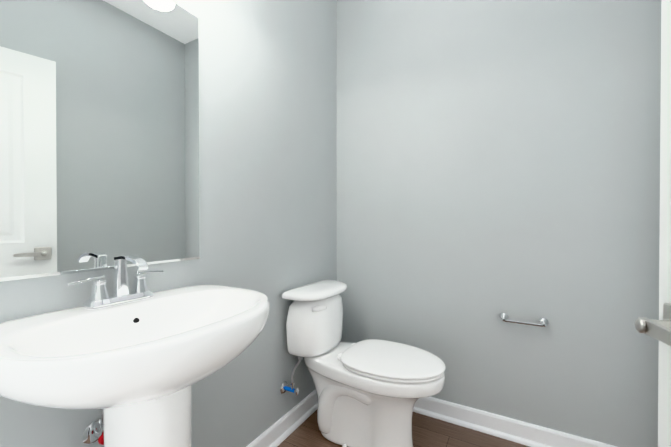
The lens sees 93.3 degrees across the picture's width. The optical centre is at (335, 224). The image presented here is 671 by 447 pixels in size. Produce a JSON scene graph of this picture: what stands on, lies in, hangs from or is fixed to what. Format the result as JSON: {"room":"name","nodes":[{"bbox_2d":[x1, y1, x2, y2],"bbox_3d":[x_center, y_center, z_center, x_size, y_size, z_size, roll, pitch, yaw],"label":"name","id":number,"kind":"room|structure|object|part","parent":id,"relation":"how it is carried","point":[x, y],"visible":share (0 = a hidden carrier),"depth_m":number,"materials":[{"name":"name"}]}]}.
{"room":"bathroom","nodes":[
{"label":"bathroom","id":0,"kind":"room"},
{"bbox_2d":[0,0,336,446],"bbox_3d":[-0.492,-0.277,1.380,0.120,2.750,2.046,0,1,30],"label":"wall","id":1,"kind":"structure","parent":0,"point":[268,148],"depth_m":1.46,"materials":[{"name":"paint"}]},
{"bbox_2d":[82,409,103,444],"bbox_3d":[-0.664,0.521,0.895,0.065,0.213,0.064,0,1,30],"label":"supply valve","id":2,"kind":"object","parent":1,"relation":"attached to","point":[93,432],"visible":0.67,"depth_m":0.89,"materials":[{"name":"silver metal"}]},
{"bbox_2d":[0,0,200,281],"bbox_3d":[-0.669,-0.328,0.941,0.005,0.920,0.620,0,1,30],"label":"mirror","id":3,"kind":"object","parent":1,"relation":"attached to","point":[99,134],"visible":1,"depth_m":0.91,"materials":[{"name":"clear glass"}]},
{"bbox_2d":[246,389,317,446],"bbox_3d":[-0.426,1.048,1.353,0.030,0.100,1.806,0,1,30],"label":"baseboard","id":4,"kind":"structure","parent":1,"relation":"attached to","point":[281,429],"depth_m":1.66,"materials":[{"name":"white paint"}]},
{"bbox_2d":[280,356,302,395],"bbox_3d":[-0.225,0.778,1.629,0.104,0.204,0.063,0,1,30],"label":"supply valve","id":5,"kind":"object","parent":1,"relation":"attached to","point":[284,387],"visible":0.96,"depth_m":1.62,"materials":[{"name":"silver metal"}]},
{"bbox_2d":[278,410,528,446],"bbox_3d":[0.115,1.154,0.700,1.860,0.100,2.646,0,1,30],"label":"floor","id":6,"kind":"structure","parent":0,"point":[427,431],"depth_m":1.64,"materials":[{"name":"brown wood"}]},
{"bbox_2d":[0,255,269,446],"bbox_3d":[-0.460,0.595,0.825,0.486,1.016,0.641,0,1,30],"label":"pedestal sink","id":7,"kind":"object","parent":6,"relation":"on","point":[138,361],"visible":1,"depth_m":0.75,"materials":[{"name":"white ceramic"}]},
{"bbox_2d":[66,255,162,309],"bbox_3d":[-0.580,0.154,0.890,0.151,0.136,0.250,0,1,30],"label":"faucet","id":8,"kind":"object","parent":7,"relation":"on","point":[139,297],"depth_m":0.90,"materials":[{"name":"silver metal"}]},
{"bbox_2d":[282,279,445,446],"bbox_3d":[0.158,0.712,1.608,0.766,0.769,0.444,0,1,30],"label":"toilet","id":9,"kind":"object","parent":6,"relation":"on","point":[370,392],"visible":1,"depth_m":1.55,"materials":[{"name":"white ceramic"}]},
{"bbox_3d":[-0.082,0.524,1.743,0.200,0.298,0.420,0,1,30],"label":"tank","id":10,"kind":"part","parent":9,"relation":"part of","materials":[{"name":"white ceramic"}]},
{"bbox_3d":[-0.090,0.425,1.620,0.062,0.032,0.093,0,1,30],"label":"lever","id":11,"kind":"part","parent":9,"relation":"part of","materials":[{"name":"white plastic"}]},
{"bbox_3d":[0.271,0.655,1.543,0.507,0.040,0.392,0,1,30],"label":"seat","id":12,"kind":"part","parent":9,"relation":"part of","materials":[{"name":"white plastic"}]},
{"bbox_2d":[337,0,660,446],"bbox_3d":[0.741,-0.280,1.786,1.620,2.750,0.120,0,1,30],"label":"wall","id":13,"kind":"structure","parent":0,"point":[496,159],"depth_m":1.63,"materials":[{"name":"paint"}]},
{"bbox_2d":[413,397,616,446],"bbox_3d":[0.703,1.046,1.731,1.620,0.100,0.030,0,1,30],"label":"baseboard","id":14,"kind":"structure","parent":13,"relation":"attached to","point":[517,431],"depth_m":1.65,"materials":[{"name":"white paint"}]},
{"bbox_2d":[499,313,548,327],"bbox_3d":[0.936,0.480,1.577,0.216,0.044,0.057,0,1,30],"label":"toilet paper holder","id":15,"kind":"object","parent":13,"relation":"attached to","point":[543,322],"visible":1,"depth_m":1.56,"materials":[{"name":"silver metal"}]},
{"bbox_3d":[-0.213,-0.267,0.113,1.620,2.750,0.120,0,1,30],"label":"wall","id":16,"kind":"structure","parent":0,"visible":0},
{"bbox_2d":[635,0,670,446],"bbox_3d":[0.501,0.085,0.212,0.162,2.030,0.760,0,0,17],"label":"door","id":17,"kind":"structure","parent":16,"relation":"in","point":[660,329],"depth_m":0.56,"materials":[{"name":"white paint"}]},
{"bbox_3d":[0.581,0.172,0.479,0.162,0.072,0.156,0,0,17],"label":"handle","id":18,"kind":"part","parent":17,"relation":"part of","materials":[{"name":"silver metal"}]}
]}

